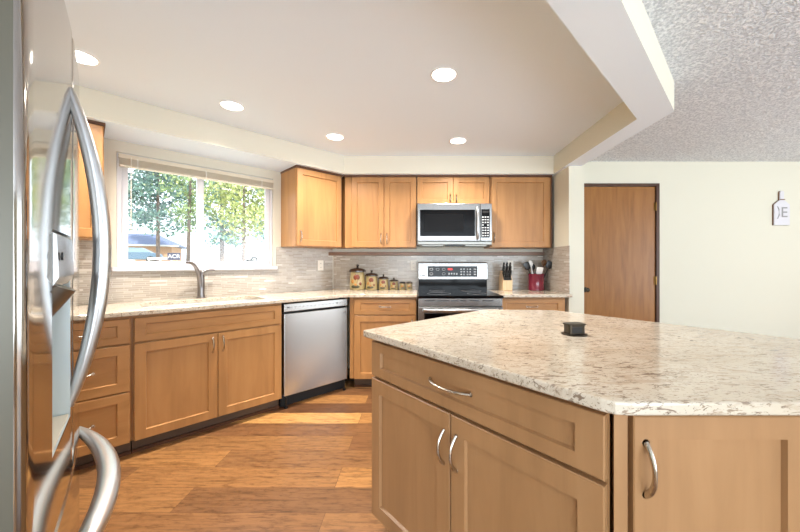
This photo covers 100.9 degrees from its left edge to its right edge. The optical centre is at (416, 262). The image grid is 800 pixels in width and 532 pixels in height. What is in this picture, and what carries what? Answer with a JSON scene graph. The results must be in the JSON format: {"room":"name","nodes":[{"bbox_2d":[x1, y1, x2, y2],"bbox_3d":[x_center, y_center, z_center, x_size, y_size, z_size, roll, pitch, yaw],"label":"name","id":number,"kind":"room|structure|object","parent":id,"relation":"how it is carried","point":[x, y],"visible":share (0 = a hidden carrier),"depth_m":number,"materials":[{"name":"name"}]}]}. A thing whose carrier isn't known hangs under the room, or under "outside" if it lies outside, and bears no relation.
{"room":"kitchen","nodes":[
{"label":"kitchen","id":0,"kind":"room"},
{"bbox_2d":[81,138,323,304],"bbox_3d":[-1.946,0.050,2.865,2.750,2.325,0.066,0,0,-45],"label":"wall","id":1,"kind":"structure","parent":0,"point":[111,147],"depth_m":2.75,"materials":[{"name":"beige paint"}]},
{"bbox_2d":[79,119,104,240],"bbox_3d":[-2.468,-0.545,2.038,0.782,0.764,0.362,0,0,-45],"label":"upper cabinet","id":2,"kind":"object","parent":1,"relation":"attached to","point":[97,128],"visible":0.18,"depth_m":2.13,"materials":[{"name":"brown wood"}]},
{"bbox_2d":[111,152,277,271],"bbox_3d":[-1.867,-0.389,2.913,1.224,0.907,0.110,0,0,-45],"label":"window","id":3,"kind":"structure","parent":1,"relation":"attached to","point":[122,263],"depth_m":2.83,"materials":[{"name":"white plastic"}]},
{"bbox_2d":[118,153,273,232],"bbox_3d":[-1.840,-0.528,2.890,1.150,0.595,0.042,0,0,-45],"label":"mini blind","id":4,"kind":"object","parent":1,"relation":"attached to","point":[128,161],"visible":1,"depth_m":2.79,"materials":[{"name":"beige plastic"}]},
{"bbox_2d":[79,240,332,304],"bbox_3d":[-1.928,0.065,2.831,2.708,0.462,0.008,0,0,-45],"label":"backsplash","id":5,"kind":"structure","parent":1,"relation":"attached to","point":[297,270],"depth_m":2.97,"materials":[{"name":"tile"}]},
{"bbox_2d":[318,260,322,270],"bbox_3d":[-1.073,0.027,3.674,0.070,0.114,0.009,0,0,-45],"label":"wall outlet","id":6,"kind":"object","parent":5,"relation":"attached to","point":[320,262],"visible":1,"depth_m":3.67,"materials":[{"name":"beige plastic"}]},
{"bbox_2d":[280,165,342,248],"bbox_3d":[-1.047,-0.545,3.439,0.590,0.764,0.391,0,0,-45],"label":"upper cabinet","id":7,"kind":"object","parent":1,"relation":"attached to","point":[310,197],"visible":1,"depth_m":3.28,"materials":[{"name":"brown wood"}]},
{"bbox_2d":[79,368,389,531],"bbox_3d":[1.000,1.237,-0.025,10.000,0.050,7.950,0,0,0],"label":"floor","id":8,"kind":"structure","parent":0,"point":[305,466],"depth_m":1.87,"materials":[{"name":"brown wood"}]},
{"bbox_2d":[0,0,120,531],"bbox_3d":[-1.112,0.322,0.589,0.869,1.780,0.874,0,0,-42],"label":"refrigerator","id":9,"kind":"object","parent":8,"relation":"on","point":[44,370],"visible":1,"depth_m":0.57,"materials":[{"name":"grey metal"}]},
{"bbox_2d":[79,316,131,469],"bbox_3d":[-2.148,0.770,2.112,0.449,0.883,0.694,0,0,-45],"label":"base cabinet","id":10,"kind":"object","parent":8,"relation":"on","point":[105,396],"visible":0.22,"depth_m":1.98,"materials":[{"name":"brown wood"}]},
{"bbox_2d":[131,303,280,452],"bbox_3d":[-1.657,0.770,2.603,0.936,0.883,0.694,0,0,-45],"label":"base cabinet","id":11,"kind":"object","parent":8,"relation":"on","point":[194,372],"visible":0.99,"depth_m":2.32,"materials":[{"name":"brown wood"}]},
{"bbox_2d":[279,298,346,408],"bbox_3d":[-1.109,0.774,3.167,0.618,0.875,0.652,0,0,-45],"label":"dishwasher","id":12,"kind":"object","parent":8,"relation":"on","point":[314,332],"visible":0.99,"depth_m":2.91,"materials":[{"name":"silver metal"}]},
{"bbox_2d":[350,297,416,386],"bbox_3d":[-0.326,0.770,3.457,0.642,0.883,0.665,0,0,0],"label":"base cabinet","id":13,"kind":"object","parent":8,"relation":"on","point":[366,313],"visible":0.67,"depth_m":3.17,"materials":[{"name":"brown wood"}]},
{"bbox_2d":[418,262,503,320],"bbox_3d":[0.391,0.600,3.321,0.762,1.225,0.858,0,0,0],"label":"range","id":14,"kind":"object","parent":8,"relation":"on","point":[445,288],"visible":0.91,"depth_m":3.50,"materials":[{"name":"grey metal"}]},
{"bbox_2d":[418,289,503,297],"bbox_3d":[0.391,0.303,3.305,0.762,0.025,0.730,0,0,0],"label":"cooktop","id":15,"kind":"object","parent":14,"relation":"in","point":[422,293],"depth_m":3.16,"materials":[{"name":"grey glass"}]},
{"bbox_2d":[372,340,609,531],"bbox_3d":[0.275,0.770,1.249,0.506,0.883,0.962,0,0,-41],"label":"base cabinet","id":16,"kind":"object","parent":8,"relation":"on","point":[455,448],"visible":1,"depth_m":1.03,"materials":[{"name":"brown wood"}]},
{"bbox_2d":[501,297,564,310],"bbox_3d":[1.109,0.770,3.457,0.637,0.883,0.665,0,0,0],"label":"base cabinet","id":17,"kind":"object","parent":8,"relation":"on","point":[508,303],"visible":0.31,"depth_m":3.17,"materials":[{"name":"brown wood"}]},
{"bbox_2d":[487,289,572,296],"bbox_3d":[1.129,0.312,3.458,0.693,0.030,0.666,0,0,0],"label":"countertop","id":18,"kind":"structure","parent":17,"relation":"on","point":[515,292],"depth_m":3.21,"materials":[{"name":"stone"}]},
{"bbox_2d":[499,270,511,290],"bbox_3d":[0.967,0.189,3.607,0.104,0.214,0.137,0,0,-6],"label":"knife block","id":19,"kind":"object","parent":18,"relation":"on","point":[505,283],"visible":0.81,"depth_m":3.54,"materials":[{"name":"brown wood"}]},
{"bbox_2d":[528,273,544,290],"bbox_3d":[1.300,0.206,3.600,0.174,0.180,0.174,0,0,0],"label":"utensil crock","id":20,"kind":"object","parent":18,"relation":"on","point":[535,281],"visible":0.93,"depth_m":3.53,"materials":[{"name":"red ceramic"}]},
{"bbox_2d":[523,262,530,273],"bbox_3d":[1.226,0.126,3.591,0.158,0.286,0.012,0,0,-7],"label":"slotted turner","id":21,"kind":"object","parent":20,"relation":"in","point":[526,265],"visible":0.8,"depth_m":3.58,"materials":[{"name":"black plastic"}]},
{"bbox_2d":[536,267,542,273],"bbox_3d":[1.316,0.156,3.558,0.072,0.225,0.073,0,0,0],"label":"spatula","id":22,"kind":"object","parent":20,"relation":"in","point":[539,270],"visible":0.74,"depth_m":3.53,"materials":[{"name":"white plastic"}]},
{"bbox_2d":[544,260,551,277],"bbox_3d":[1.396,0.116,3.551,0.147,0.286,0.017,0,0,13],"label":"turner","id":23,"kind":"object","parent":20,"relation":"in","point":[549,263],"visible":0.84,"depth_m":3.54,"materials":[{"name":"black plastic"}]},
{"bbox_2d":[610,414,611,531],"bbox_3d":[0.835,0.770,1.570,0.475,0.883,1.159,0,0,-38],"label":"base cabinet","id":24,"kind":"object","parent":8,"relation":"on","point":[610,414],"visible":0.02,"depth_m":1.29,"materials":[{"name":"brown wood"}]},
{"bbox_2d":[363,309,799,414],"bbox_3d":[0.877,0.312,1.122,1.237,0.030,2.081,0,0,-41],"label":"countertop","id":25,"kind":"structure","parent":24,"relation":"on","point":[623,366],"depth_m":1.04,"materials":[{"name":"stone"}]},
{"bbox_2d":[561,322,587,336],"bbox_3d":[0.655,0.274,1.375,0.100,0.046,0.100,0,0,-8],"label":"outlet","id":26,"kind":"object","parent":25,"relation":"on","point":[575,329],"visible":1,"depth_m":1.35,"materials":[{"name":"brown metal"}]},
{"bbox_2d":[572,327,581,332],"bbox_3d":[0.656,0.275,1.351,0.044,0.024,0.002,0,0,-8],"label":"socket","id":27,"kind":"object","parent":26,"relation":"attached to","point":[574,329],"depth_m":1.35,"materials":[{"name":"grey plastic"}]},
{"bbox_2d":[612,414,799,531],"bbox_3d":[0.922,0.770,0.974,0.956,0.883,0.552,0,0,0],"label":"base cabinet","id":28,"kind":"object","parent":8,"relation":"on","point":[671,473],"visible":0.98,"depth_m":0.74,"materials":[{"name":"brown wood"}]},
{"bbox_3d":[-2.486,0.770,1.799,0.459,0.883,0.660,0,0,-45],"label":"base cabinet","id":29,"kind":"object","parent":8,"relation":"on","visible":0},
{"bbox_2d":[79,289,416,319],"bbox_3d":[-1.409,0.312,2.787,3.460,0.030,1.098,0,0,-36],"label":"countertop","id":30,"kind":"structure","parent":29,"relation":"on","point":[134,308],"depth_m":2.68,"materials":[{"name":"stone"}]},
{"bbox_2d":[186,261,214,297],"bbox_3d":[-1.839,0.141,2.777,0.086,0.310,0.245,0,0,21],"label":"kitchen faucet","id":31,"kind":"object","parent":30,"relation":"on","point":[200,276],"visible":0.99,"depth_m":2.78,"materials":[{"name":"silver metal"}]},
{"bbox_2d":[145,299,256,306],"bbox_3d":[-1.654,0.428,2.602,0.824,0.200,0.412,0,0,-45],"label":"sink","id":32,"kind":"object","parent":30,"relation":"in","point":[240,299],"visible":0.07,"depth_m":2.74,"materials":[{"name":"white"}]},
{"bbox_2d":[349,264,365,289],"bbox_3d":[-0.660,0.155,3.660,0.189,0.282,0.189,0,0,0],"label":"canister","id":33,"kind":"object","parent":30,"relation":"on","point":[357,276],"visible":1,"depth_m":3.59,"materials":[{"name":"brown ceramic"}]},
{"bbox_2d":[365,270,377,289],"bbox_3d":[-0.503,0.188,3.660,0.145,0.218,0.145,0,0,0],"label":"canister","id":34,"kind":"object","parent":30,"relation":"on","point":[371,278],"visible":1,"depth_m":3.61,"materials":[{"name":"brown ceramic"}]},
{"bbox_2d":[378,274,388,289],"bbox_3d":[-0.372,0.210,3.660,0.119,0.172,0.119,0,0,0],"label":"canister","id":35,"kind":"object","parent":30,"relation":"on","point":[383,280],"visible":1,"depth_m":3.62,"materials":[{"name":"brown ceramic"}]},
{"bbox_2d":[389,278,397,289],"bbox_3d":[-0.256,0.229,3.660,0.101,0.135,0.101,0,0,0],"label":"canister","id":36,"kind":"object","parent":30,"relation":"on","point":[393,282],"visible":1,"depth_m":3.62,"materials":[{"name":"brown ceramic"}]},
{"bbox_2d":[399,282,404,289],"bbox_3d":[-0.162,0.252,3.660,0.071,0.089,0.071,0,0,0],"label":"shaker","id":37,"kind":"object","parent":30,"relation":"on","point":[402,284],"visible":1,"depth_m":3.63,"materials":[{"name":"brown ceramic"}]},
{"bbox_2d":[406,282,411,289],"bbox_3d":[-0.085,0.252,3.660,0.071,0.089,0.071,0,0,0],"label":"shaker","id":38,"kind":"object","parent":30,"relation":"on","point":[409,284],"visible":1,"depth_m":3.63,"materials":[{"name":"brown ceramic"}]},
{"bbox_2d":[79,86,553,177],"bbox_3d":[-0.866,-1.020,3.112,4.727,0.184,1.333,0,0,-25],"label":"soffit","id":39,"kind":"structure","parent":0,"point":[125,119],"depth_m":2.86,"materials":[{"name":"beige paint"}]},
{"bbox_2d":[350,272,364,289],"bbox_3d":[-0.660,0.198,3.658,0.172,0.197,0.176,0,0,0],"label":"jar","id":40,"kind":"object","parent":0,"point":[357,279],"depth_m":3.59,"materials":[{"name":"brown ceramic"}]},
{"bbox_2d":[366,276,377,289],"bbox_3d":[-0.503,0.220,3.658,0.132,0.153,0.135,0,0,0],"label":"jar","id":41,"kind":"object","parent":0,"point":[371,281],"depth_m":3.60,"materials":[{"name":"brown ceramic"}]},
{"bbox_2d":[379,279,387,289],"bbox_3d":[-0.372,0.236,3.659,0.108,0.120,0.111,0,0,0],"label":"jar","id":42,"kind":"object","parent":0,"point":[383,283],"depth_m":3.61,"materials":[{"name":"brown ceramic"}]},
{"bbox_2d":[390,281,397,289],"bbox_3d":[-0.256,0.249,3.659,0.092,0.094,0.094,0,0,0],"label":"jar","id":43,"kind":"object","parent":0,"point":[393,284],"depth_m":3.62,"materials":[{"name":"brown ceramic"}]},
{"bbox_2d":[64,0,799,161],"bbox_3d":[1.678,-1.163,-0.429,11.081,0.100,11.949,0,0,31],"label":"ceiling","id":44,"kind":"structure","parent":0,"point":[302,72],"depth_m":1.93,"materials":[{"name":"white paint"}]},
{"bbox_2d":[75,49,99,65],"bbox_3d":[-1.816,-1.110,1.778,0.160,0.006,0.160,0,0,0],"label":"recessed light","id":45,"kind":"object","parent":44,"relation":"in","point":[83,57],"visible":0.61,"depth_m":1.80,"materials":[{"name":"white glass"}]},
{"bbox_2d":[219,100,244,110],"bbox_3d":[-1.308,-1.110,2.333,0.160,0.006,0.160,0,0,0],"label":"recessed light","id":46,"kind":"object","parent":44,"relation":"in","point":[227,104],"visible":1,"depth_m":2.33,"materials":[{"name":"white"}]},
{"bbox_2d":[326,133,343,139],"bbox_3d":[-0.722,-1.110,2.907,0.160,0.006,0.160,0,0,0],"label":"recessed light","id":47,"kind":"object","parent":44,"relation":"in","point":[332,136],"visible":1,"depth_m":2.90,"materials":[{"name":"white glass"}]},
{"bbox_2d":[430,66,457,81],"bbox_3d":[0.159,-1.110,1.948,0.160,0.006,0.160,0,0,0],"label":"recessed light","id":48,"kind":"object","parent":44,"relation":"in","point":[440,74],"visible":1,"depth_m":1.94,"materials":[{"name":"white"}]},
{"bbox_2d":[449,137,466,143],"bbox_3d":[0.373,-1.110,3.000,0.160,0.006,0.160,0,0,0],"label":"recessed light","id":49,"kind":"object","parent":44,"relation":"in","point":[458,140],"visible":1,"depth_m":2.99,"materials":[{"name":"white"}]},
{"bbox_2d":[546,0,673,176],"bbox_3d":[0.002,-1.020,0.710,1.051,0.184,6.568,0,0,35],"label":"ceiling beam","id":50,"kind":"structure","parent":44,"relation":"attached to","point":[619,36],"depth_m":1.59,"materials":[{"name":"beige paint"}]},
{"bbox_2d":[333,184,542,367],"bbox_3d":[0.250,0.050,3.875,2.700,2.325,0.150,0,0,0],"label":"wall","id":51,"kind":"structure","parent":0,"point":[418,249],"depth_m":3.80,"materials":[{"name":"beige paint"}]},
{"bbox_2d":[337,175,416,248],"bbox_3d":[-0.465,-0.545,3.621,0.921,0.764,0.353,0,0,0],"label":"upper cabinet","id":52,"kind":"object","parent":51,"relation":"attached to","point":[378,211],"visible":0.99,"depth_m":3.49,"materials":[{"name":"brown wood"}]},
{"bbox_2d":[329,252,544,255],"bbox_3d":[0.225,-0.104,3.772,2.457,0.039,0.054,0,0,0],"label":"wood ledge","id":53,"kind":"object","parent":51,"relation":"attached to","point":[330,253],"visible":1,"depth_m":3.75,"materials":[{"name":"brown wood"}]},
{"bbox_2d":[334,256,542,288],"bbox_3d":[0.247,0.106,3.796,2.412,0.379,0.008,0,0,0],"label":"backsplash","id":54,"kind":"structure","parent":51,"relation":"attached to","point":[397,267],"depth_m":3.79,"materials":[{"name":"tile"}]},
{"bbox_2d":[410,260,416,269],"bbox_3d":[-0.040,0.027,3.787,0.070,0.114,0.009,0,0,0],"label":"wall outlet","id":55,"kind":"object","parent":54,"relation":"attached to","point":[413,263],"visible":1,"depth_m":3.79,"materials":[{"name":"beige plastic"}]},
{"bbox_2d":[507,260,512,269],"bbox_3d":[1.072,0.027,3.787,0.070,0.114,0.009,0,0,0],"label":"wall outlet","id":56,"kind":"object","parent":54,"relation":"attached to","point":[508,261],"visible":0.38,"depth_m":3.79,"materials":[{"name":"beige plastic"}]},
{"bbox_2d":[417,175,489,203],"bbox_3d":[0.383,-0.770,3.621,0.770,0.314,0.353,0,0,0],"label":"upper cabinet","id":57,"kind":"object","parent":51,"relation":"attached to","point":[430,188],"visible":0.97,"depth_m":3.48,"materials":[{"name":"brown wood"}]},
{"bbox_2d":[417,203,491,246],"bbox_3d":[0.384,-0.393,3.554,0.762,0.434,0.484,0,0,0],"label":"microwave","id":58,"kind":"object","parent":57,"relation":"attached to","point":[438,224],"visible":1,"depth_m":3.36,"materials":[{"name":"silver metal"}]},
{"bbox_2d":[484,175,551,248],"bbox_3d":[1.099,-0.545,3.621,0.655,0.764,0.353,0,0,0],"label":"upper cabinet","id":59,"kind":"object","parent":51,"relation":"attached to","point":[521,204],"visible":0.99,"depth_m":3.49,"materials":[{"name":"brown wood"}]},
{"bbox_2d":[546,166,583,313],"bbox_3d":[1.528,0.142,3.480,0.145,2.140,0.640,0,0,0],"label":"wall","id":60,"kind":"structure","parent":0,"point":[568,184],"depth_m":3.16,"materials":[{"name":"beige paint"}]},
{"bbox_2d":[543,246,569,293],"bbox_3d":[1.451,0.065,3.471,0.007,0.462,0.658,0,0,0],"label":"backsplash","id":61,"kind":"structure","parent":60,"relation":"attached to","point":[557,278],"depth_m":3.38,"materials":[{"name":"tile"}]},
{"bbox_2d":[582,162,799,338],"bbox_3d":[3.588,0.050,3.680,4.024,2.325,0.120,0,0,0],"label":"wall","id":62,"kind":"structure","parent":0,"point":[724,264],"depth_m":3.62,"materials":[{"name":"beige paint"}]},
{"bbox_2d":[584,183,659,322],"bbox_3d":[2.228,0.170,3.648,0.853,2.084,0.181,0,0,0],"label":"door","id":63,"kind":"structure","parent":62,"relation":"in","point":[622,220],"depth_m":3.62,"materials":[{"name":"brown wood"}]},
{"bbox_2d":[772,191,789,224],"bbox_3d":[3.982,-0.601,3.607,0.176,0.375,0.023,0,0,0],"label":"wall plaque","id":64,"kind":"object","parent":62,"relation":"attached to","point":[780,208],"visible":1,"depth_m":3.60,"materials":[{"name":"grey plastic"}]},
{"label":"outside","id":65,"kind":"structure","parent":0,"visible":0},
{"bbox_3d":[-24.300,0.752,27.135,113.137,1.520,113.137,0,0,0],"label":"ground","id":66,"kind":"structure","parent":65,"visible":0},
{"bbox_2d":[128,248,162,260],"bbox_3d":[-26.582,-0.718,31.002,4.293,1.420,1.780,0,0,-32],"label":"car","id":67,"kind":"object","parent":66,"relation":"on","point":[133,253],"visible":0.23,"depth_m":30.63,"materials":[{"name":"blue paint"}]},
{"bbox_2d":[128,233,185,260],"bbox_3d":[-35.565,-1.758,37.969,14.500,3.500,8.470,0,0,-28],"label":"house","id":68,"kind":"structure","parent":66,"relation":"on","point":[135,240],"depth_m":37.64,"materials":[{"name":"beige"}]},
{"bbox_2d":[147,257,171,260],"bbox_3d":[-11.301,-0.123,14.518,0.900,0.270,0.080,0,0,-25],"label":"fence","id":69,"kind":"object","parent":66,"relation":"on","point":[148,258],"visible":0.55,"depth_m":14.45,"materials":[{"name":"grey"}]},
{"bbox_2d":[128,168,212,260],"bbox_3d":[-14.200,-5.614,18.093,5.611,11.252,5.484,0,0,0],"label":"leafy tree","id":70,"kind":"object","parent":66,"relation":"on","point":[154,214],"visible":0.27,"depth_m":17.60,"materials":[{"name":"green plant"}]},
{"bbox_2d":[167,253,180,259],"bbox_3d":[-9.572,-0.068,12.999,0.420,0.660,0.023,0,0,-25],"label":"sign","id":71,"kind":"object","parent":66,"relation":"on","point":[170,256],"visible":0.99,"depth_m":12.99,"materials":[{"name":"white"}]},
{"bbox_2d":[144,173,212,260],"bbox_3d":[-11.145,-4.790,16.070,3.229,9.608,3.125,0,0,0],"label":"leafy tree","id":72,"kind":"object","parent":66,"relation":"on","point":[189,194],"visible":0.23,"depth_m":15.92,"materials":[{"name":"green plant"}]},
{"bbox_2d":[176,180,263,260],"bbox_3d":[-7.965,-3.278,14.887,4.078,6.579,3.930,0,0,4],"label":"leafy tree","id":73,"kind":"object","parent":66,"relation":"on","point":[228,189],"visible":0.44,"depth_m":14.73,"materials":[{"name":"green plant"}]},
{"bbox_2d":[204,180,246,260],"bbox_3d":[-18.798,-8.587,31.836,4.429,17.197,5.147,0,0,0],"label":"leafy tree","id":74,"kind":"object","parent":66,"relation":"on","point":[219,234],"visible":0.14,"depth_m":31.35,"materials":[{"name":"green plant"}]},
{"bbox_2d":[240,249,263,260],"bbox_3d":[-15.097,-0.718,33.002,4.293,1.420,1.780,0,0,-40],"label":"car","id":75,"kind":"object","parent":66,"relation":"on","point":[257,255],"visible":0.33,"depth_m":31.71,"materials":[{"name":"white metal"}]},
{"bbox_2d":[252,189,263,242],"bbox_3d":[-20.063,-9.365,44.109,5.774,18.754,5.871,0,0,23],"label":"leafy tree","id":76,"kind":"object","parent":66,"relation":"on","point":[257,233],"visible":0.02,"depth_m":42.86,"materials":[{"name":"green plant"}]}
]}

